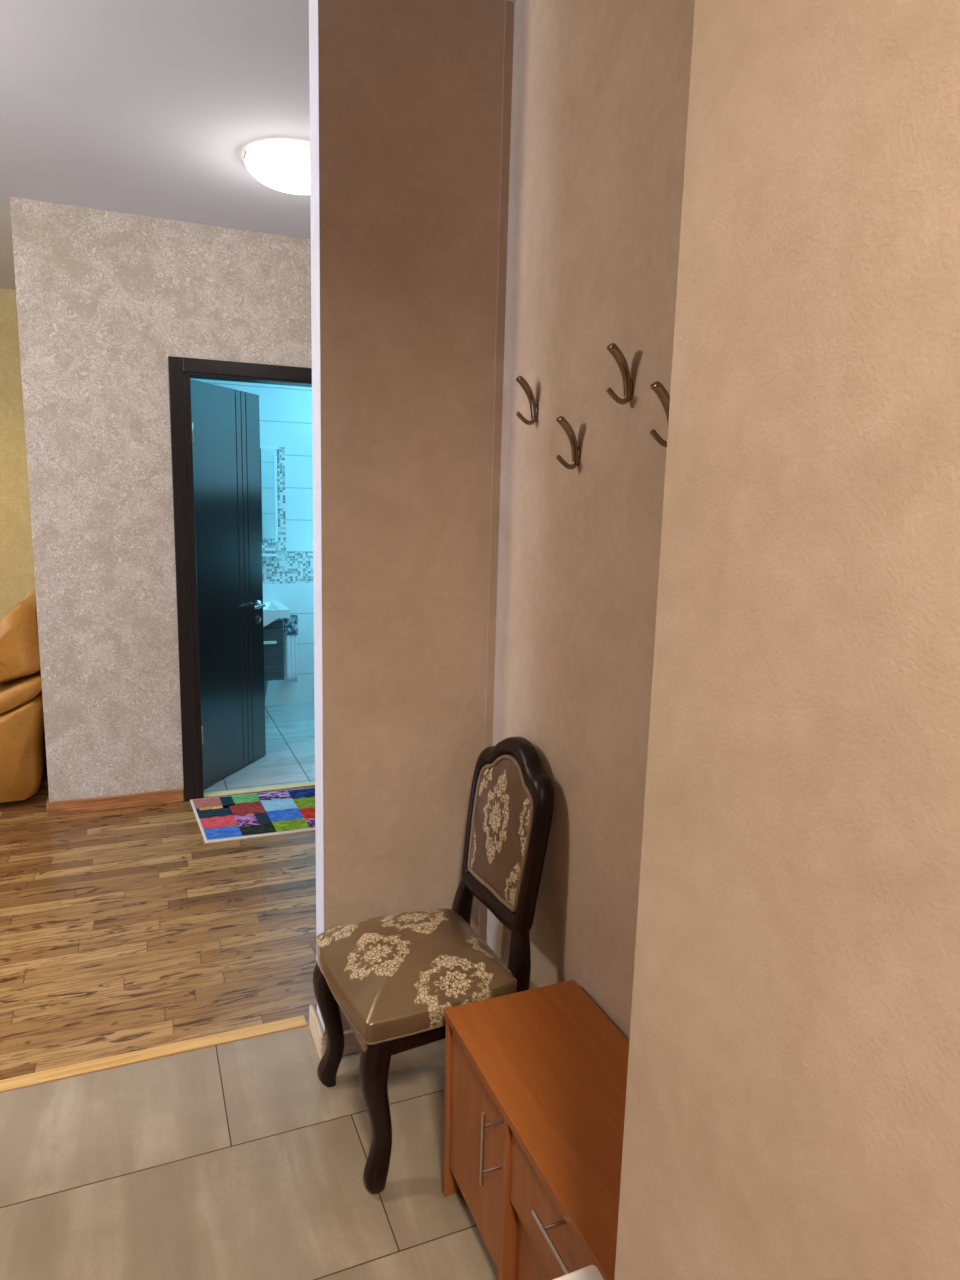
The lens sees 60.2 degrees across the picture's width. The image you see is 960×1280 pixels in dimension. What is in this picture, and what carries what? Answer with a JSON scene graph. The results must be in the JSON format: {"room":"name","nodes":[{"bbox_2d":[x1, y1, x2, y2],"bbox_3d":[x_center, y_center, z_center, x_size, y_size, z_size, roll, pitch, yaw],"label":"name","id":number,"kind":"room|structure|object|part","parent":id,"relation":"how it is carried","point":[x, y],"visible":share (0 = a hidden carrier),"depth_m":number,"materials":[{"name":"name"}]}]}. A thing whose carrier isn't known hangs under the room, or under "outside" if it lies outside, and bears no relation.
{"room":"entrance hallway","nodes":[
{"label":"entrance hallway","id":0,"kind":"room"},
{"bbox_2d":[0,288,34,619],"bbox_3d":[-4.330,-0.741,4.641,3.815,2.655,0.120,-3,11,-22],"label":"wall","id":1,"kind":"structure","parent":0,"point":[17,578],"depth_m":5.13,"materials":[{"name":"yellow paper"}]},
{"bbox_2d":[10,197,311,801],"bbox_3d":[-1.002,-0.551,4.053,2.105,2.655,0.120,-3,11,-22],"label":"wall","id":2,"kind":"structure","parent":0,"point":[104,298],"depth_m":3.70,"materials":[{"name":"paint"}]},
{"bbox_2d":[46,788,183,815],"bbox_3d":[-1.718,0.767,3.919,0.595,0.066,0.014,-3,11,-22],"label":"baseboard","id":3,"kind":"structure","parent":2,"relation":"attached to","point":[174,795],"depth_m":3.91,"materials":[{"name":"brown wood"}]},
{"bbox_2d":[168,356,311,800],"bbox_3d":[-1.099,-0.309,4.321,0.944,2.082,0.626,-3,11,-22],"label":"door","id":4,"kind":"structure","parent":2,"relation":"in","point":[221,447],"depth_m":4.15,"materials":[{"name":"brown wood"}]},
{"bbox_3d":[-1.255,-0.190,4.526,0.155,0.048,0.140,4,10,15],"label":"handle","id":5,"kind":"part","parent":4,"relation":"part of","materials":[{"name":"silver metal"}]},
{"bbox_2d":[0,702,497,1279],"bbox_3d":[-1.761,1.174,1.894,6.300,0.050,7.800,-3,11,-22],"label":"floor","id":6,"kind":"structure","parent":0,"point":[234,1160],"depth_m":2.13,"materials":[{"name":"tile"}]},
{"bbox_2d":[0,590,46,802],"bbox_3d":[-2.769,0.206,4.362,0.980,0.965,1.580,-3,11,-22],"label":"sofa","id":7,"kind":"object","parent":6,"relation":"on","point":[23,761],"visible":0.58,"depth_m":3.82,"materials":[{"name":"leather"}]},
{"bbox_3d":[-2.438,0.025,4.486,0.252,0.557,1.030,-3,11,-22],"label":"backrest","id":8,"kind":"part","parent":7,"relation":"part of","materials":[{"name":"leather"}]},
{"bbox_2d":[0,601,40,682],"bbox_3d":[-2.512,0.079,3.732,0.975,0.487,0.280,-3,11,-22],"label":"cushion","id":9,"kind":"object","parent":7,"relation":"on","point":[19,639],"depth_m":3.76,"materials":[{"name":"leather"}]},
{"bbox_3d":[-2.519,0.322,3.771,0.980,0.291,0.265,-3,11,-22],"label":"arm","id":10,"kind":"part","parent":7,"relation":"part of","materials":[{"name":"leather"}]},
{"bbox_2d":[0,1015,306,1091],"bbox_3d":[-1.126,1.123,2.124,1.352,0.006,0.044,-3,11,-22],"label":"trim","id":11,"kind":"structure","parent":6,"relation":"on","point":[50,1075],"depth_m":2.22,"materials":[{"name":"brown wood"}]},
{"bbox_2d":[190,787,314,842],"bbox_3d":[-0.879,0.810,3.965,0.948,0.009,0.535,-2,10,-21],"label":"rug","id":12,"kind":"object","parent":6,"relation":"on","point":[224,818],"visible":0.68,"depth_m":3.88,"materials":[{"name":"multicoloured fabric"}]},
{"bbox_2d":[204,781,314,797],"bbox_3d":[-1.027,0.756,4.251,0.768,0.010,0.042,-3,11,-22],"label":"trim","id":13,"kind":"structure","parent":6,"relation":"on","point":[305,784],"depth_m":4.20,"materials":[{"name":"beige wood"}]},
{"bbox_2d":[264,681,267,697],"bbox_3d":[-1.540,0.377,5.695,0.170,0.240,0.170,-3,11,-22],"label":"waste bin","id":14,"kind":"object","parent":6,"relation":"on","point":[265,682],"visible":0.02,"depth_m":5.67,"materials":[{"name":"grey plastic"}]},
{"bbox_2d":[313,736,553,1193],"bbox_3d":[-0.114,0.708,1.982,0.493,0.926,0.434,-3,11,-26],"label":"dining chair","id":15,"kind":"object","parent":6,"relation":"on","point":[393,978],"visible":0.9,"depth_m":1.90,"materials":[{"name":"brown fabric"}]},
{"bbox_3d":[-0.381,0.961,2.101,0.078,0.372,0.070,-3,11,-26],"label":"leg","id":16,"kind":"part","parent":15,"relation":"part of","materials":[{"name":"brown wood"}]},
{"bbox_3d":[-0.222,1.020,1.786,0.078,0.372,0.070,-3,11,-26],"label":"leg","id":17,"kind":"part","parent":15,"relation":"part of","materials":[{"name":"brown wood"}]},
{"bbox_3d":[-0.162,0.750,1.970,0.387,0.111,0.411,-3,11,-26],"label":"seat","id":18,"kind":"part","parent":15,"relation":"part of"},
{"bbox_3d":[-0.154,0.827,1.985,0.360,0.057,0.376,-3,11,-26],"label":"seat frame","id":19,"kind":"part","parent":15,"relation":"part of","materials":[{"name":"brown wood"}]},
{"bbox_3d":[-0.028,0.860,2.233,0.104,0.545,0.069,-3,11,-26],"label":"leg","id":20,"kind":"part","parent":15,"relation":"part of","materials":[{"name":"brown wood"}]},
{"bbox_3d":[0.063,0.450,2.026,0.072,0.342,0.282,-3,11,-26],"label":"backrest","id":21,"kind":"part","parent":15,"relation":"part of","materials":[{"name":"brown fabric"}]},
{"bbox_3d":[0.064,0.453,2.028,0.100,0.430,0.336,-3,11,-26],"label":"frame","id":22,"kind":"part","parent":15,"relation":"part of","materials":[{"name":"brown wood"}]},
{"bbox_3d":[0.109,0.911,1.960,0.104,0.545,0.069,-3,11,-26],"label":"leg","id":23,"kind":"part","parent":15,"relation":"part of","materials":[{"name":"brown wood"}]},
{"bbox_2d":[442,980,628,1279],"bbox_3d":[0.213,1.057,1.435,0.341,0.440,0.866,-3,11,-22],"label":"cabinet","id":24,"kind":"object","parent":6,"relation":"on","point":[535,1080],"visible":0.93,"depth_m":1.51,"materials":[{"name":"brown wood"}]},
{"bbox_3d":[0.067,0.995,1.828,0.306,0.422,0.017,-3,11,-22],"label":"panel","id":25,"kind":"part","parent":24,"relation":"part of","materials":[{"name":"brown wood"}]},
{"bbox_3d":[-0.002,0.990,1.634,0.016,0.343,0.278,-3,11,-22],"label":"door","id":26,"kind":"part","parent":24,"relation":"part of","materials":[{"name":"brown wood"}]},
{"bbox_3d":[0.021,0.915,1.495,0.043,0.146,0.007,-3,11,-22],"label":"handle","id":27,"kind":"part","parent":24,"relation":"part of","materials":[{"name":"metal"}]},
{"bbox_3d":[0.175,1.140,1.270,0.016,0.181,0.528,-3,11,-22],"label":"drawer","id":28,"kind":"part","parent":24,"relation":"part of","materials":[{"name":"brown wood"}]},
{"bbox_3d":[0.163,0.969,1.233,0.016,0.156,0.528,-3,11,-22],"label":"drawer","id":29,"kind":"part","parent":24,"relation":"part of","materials":[{"name":"brown wood"}]},
{"bbox_3d":[0.137,0.911,1.214,0.043,0.007,0.195,-3,11,-22],"label":"handle","id":30,"kind":"part","parent":24,"relation":"part of","materials":[{"name":"metal"}]},
{"bbox_2d":[553,1265,604,1279],"bbox_3d":[0.093,1.095,1.014,0.200,0.502,0.200,-3,11,-22],"label":"plastic bin","id":31,"kind":"object","parent":6,"relation":"on","point":[591,1272],"visible":1,"depth_m":1.08,"materials":[{"name":"white plastic"}]},
{"bbox_2d":[190,378,313,704],"bbox_3d":[-1.239,-0.789,5.849,2.150,2.500,0.120,-3,11,-22],"label":"wall","id":32,"kind":"structure","parent":0,"point":[285,412],"depth_m":5.76,"materials":[{"name":"tile"}]},
{"bbox_2d":[262,553,277,556],"bbox_3d":[-1.657,-0.575,5.580,0.555,0.016,0.120,-3,11,-22],"label":"glass shelf","id":33,"kind":"object","parent":32,"relation":"attached to","point":[263,554],"visible":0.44,"depth_m":5.62,"materials":[{"name":"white glass"}]},
{"bbox_2d":[260,446,285,549],"bbox_3d":[-1.641,-0.955,5.571,0.650,0.700,0.022,-3,11,-22],"label":"mirror","id":34,"kind":"object","parent":32,"relation":"attached to","point":[272,459],"visible":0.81,"depth_m":5.66,"materials":[{"name":"mirror"}]},
{"bbox_3d":[-1.632,-1.292,5.513,0.550,0.015,0.022,-3,11,-22],"label":"rail","id":35,"kind":"part","parent":34,"relation":"part of","materials":[{"name":"silver metal"}]},
{"bbox_3d":[-1.642,-0.973,5.572,0.550,0.635,0.010,-3,11,-22],"label":"glass","id":36,"kind":"part","parent":34,"relation":"part of","materials":[{"name":"white mirror"}]},
{"bbox_2d":[263,600,289,680],"bbox_3d":[-1.602,-0.078,5.482,0.600,0.634,0.504,-3,11,-22],"label":"bathroom vanity","id":37,"kind":"object","parent":32,"relation":"attached to","point":[274,610],"visible":0.22,"depth_m":5.38,"materials":[{"name":"white ceramic"}]},
{"bbox_3d":[-1.511,0.022,5.278,0.415,0.018,0.030,-3,11,-22],"label":"handle","id":38,"kind":"part","parent":37,"relation":"part of","materials":[{"name":"white plastic"}]},
{"bbox_3d":[-1.529,0.106,5.312,0.530,0.335,0.018,-3,11,-22],"label":"drawer","id":39,"kind":"part","parent":37,"relation":"part of","materials":[{"name":"black wood"}]},
{"bbox_2d":[263,600,289,626],"bbox_3d":[-1.600,-0.239,5.459,0.600,0.307,0.494,-3,11,-22],"label":"basin","id":40,"kind":"object","parent":37,"relation":"in","point":[274,610],"depth_m":5.35,"materials":[{"name":"white ceramic"}]},
{"bbox_3d":[-1.337,-0.160,5.822,0.110,0.035,0.064,-3,11,-22],"label":"towel rail","id":41,"kind":"object","parent":32,"relation":"attached to","visible":0},
{"bbox_2d":[284,615,297,634],"bbox_3d":[-1.327,-0.108,5.810,0.092,0.137,0.039,-3,11,-22],"label":"towel","id":42,"kind":"object","parent":41,"relation":"hanging from","point":[290,624],"visible":0.91,"depth_m":5.80,"materials":[{"name":"blue fabric"}]},
{"bbox_2d":[285,634,297,681],"bbox_3d":[-1.331,0.072,5.841,0.080,0.457,0.023,-3,11,-22],"label":"towel","id":43,"kind":"object","parent":41,"relation":"hanging from","point":[290,640],"visible":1,"depth_m":5.84,"materials":[{"name":"fabric"}]},
{"bbox_2d":[0,0,515,289],"bbox_3d":[-1.670,-1.507,1.385,6.500,0.100,7.900,-3,11,-22],"label":"ceiling","id":44,"kind":"structure","parent":0,"point":[150,108],"depth_m":2.53,"materials":[{"name":"paint"}]},
{"bbox_2d":[244,143,309,194],"bbox_3d":[-0.652,-1.651,2.933,0.362,0.090,0.357,-3,11,-22],"label":"ceiling lamp","id":45,"kind":"object","parent":44,"relation":"attached to","point":[284,167],"visible":0.68,"depth_m":2.82,"materials":[{"name":"white plastic"}]},
{"bbox_2d":[309,0,514,1034],"bbox_3d":[-0.188,-0.200,2.141,0.467,2.655,0.100,-3,11,-22],"label":"wall partition","id":46,"kind":"structure","parent":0,"point":[406,96],"depth_m":2.04,"materials":[{"name":"beige paint"}]},
{"bbox_2d":[309,1004,324,1057],"bbox_3d":[-0.449,1.079,2.281,0.015,0.075,0.152,-3,11,-22],"label":"baseboard","id":47,"kind":"structure","parent":46,"relation":"attached to","point":[317,1032],"depth_m":2.27,"materials":[{"name":"beige wood"}]},
{"bbox_2d":[319,1029,361,1059],"bbox_3d":[-0.207,1.083,2.306,0.482,0.070,0.014,-3,11,-22],"label":"baseboard","id":48,"kind":"structure","parent":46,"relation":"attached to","point":[351,1044],"depth_m":2.24,"materials":[{"name":"beige wood"}]},
{"bbox_2d":[479,0,506,935],"bbox_3d":[0.028,-0.234,2.170,0.004,2.585,0.001,-3,11,-22],"label":"trim","id":49,"kind":"structure","parent":46,"relation":"attached to","point":[505,0],"depth_m":2.09,"materials":[{"name":"beige paper"}]},
{"bbox_2d":[486,0,694,1040],"bbox_3d":[0.351,-0.095,1.618,0.120,2.655,1.498,-3,11,-22],"label":"wall","id":50,"kind":"structure","parent":0,"point":[600,88],"depth_m":1.74,"materials":[{"name":"beige paint"}]},
{"bbox_2d":[516,376,537,424],"bbox_3d":[0.108,-0.557,1.927,0.054,0.109,0.026,-3,11,-22],"label":"coat hook","id":51,"kind":"object","parent":50,"relation":"attached to","point":[523,383],"visible":1,"depth_m":1.93,"materials":[{"name":"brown metal"}]},
{"bbox_3d":[0.129,-0.533,1.941,0.008,0.040,0.016,-3,11,-22],"label":"wall plate","id":52,"kind":"part","parent":51,"relation":"part of","materials":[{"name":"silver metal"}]},
{"bbox_2d":[556,416,579,468],"bbox_3d":[0.186,-0.418,1.755,0.054,0.109,0.026,-3,11,-22],"label":"coat hook","id":53,"kind":"object","parent":50,"relation":"attached to","point":[575,449],"visible":1,"depth_m":1.75,"materials":[{"name":"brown metal"}]},
{"bbox_3d":[0.207,-0.393,1.768,0.008,0.040,0.016,-3,11,-22],"label":"wall plate","id":54,"kind":"part","parent":53,"relation":"part of","materials":[{"name":"brown metal"}]},
{"bbox_2d":[606,343,632,404],"bbox_3d":[0.263,-0.501,1.560,0.054,0.109,0.026,-3,11,-22],"label":"coat hook","id":55,"kind":"object","parent":50,"relation":"attached to","point":[615,351],"visible":1,"depth_m":1.56,"materials":[{"name":"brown metal"}]},
{"bbox_3d":[0.283,-0.476,1.574,0.008,0.040,0.016,-3,11,-22],"label":"wall plate","id":56,"kind":"part","parent":55,"relation":"part of","materials":[{"name":"brown metal"}]},
{"bbox_2d":[650,381,669,446],"bbox_3d":[0.320,-0.391,1.436,0.054,0.109,0.026,-3,11,-22],"label":"coat hook","id":57,"kind":"object","parent":50,"relation":"attached to","point":[657,387],"visible":0.51,"depth_m":1.43,"materials":[{"name":"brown metal"}]},
{"bbox_2d":[614,0,959,1279],"bbox_3d":[0.865,0.232,-0.197,0.587,2.655,2.302,-3,11,-22],"label":"wall pier","id":58,"kind":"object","parent":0,"point":[792,1105],"visible":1,"depth_m":0.56,"materials":[{"name":"beige paint"}]}
]}

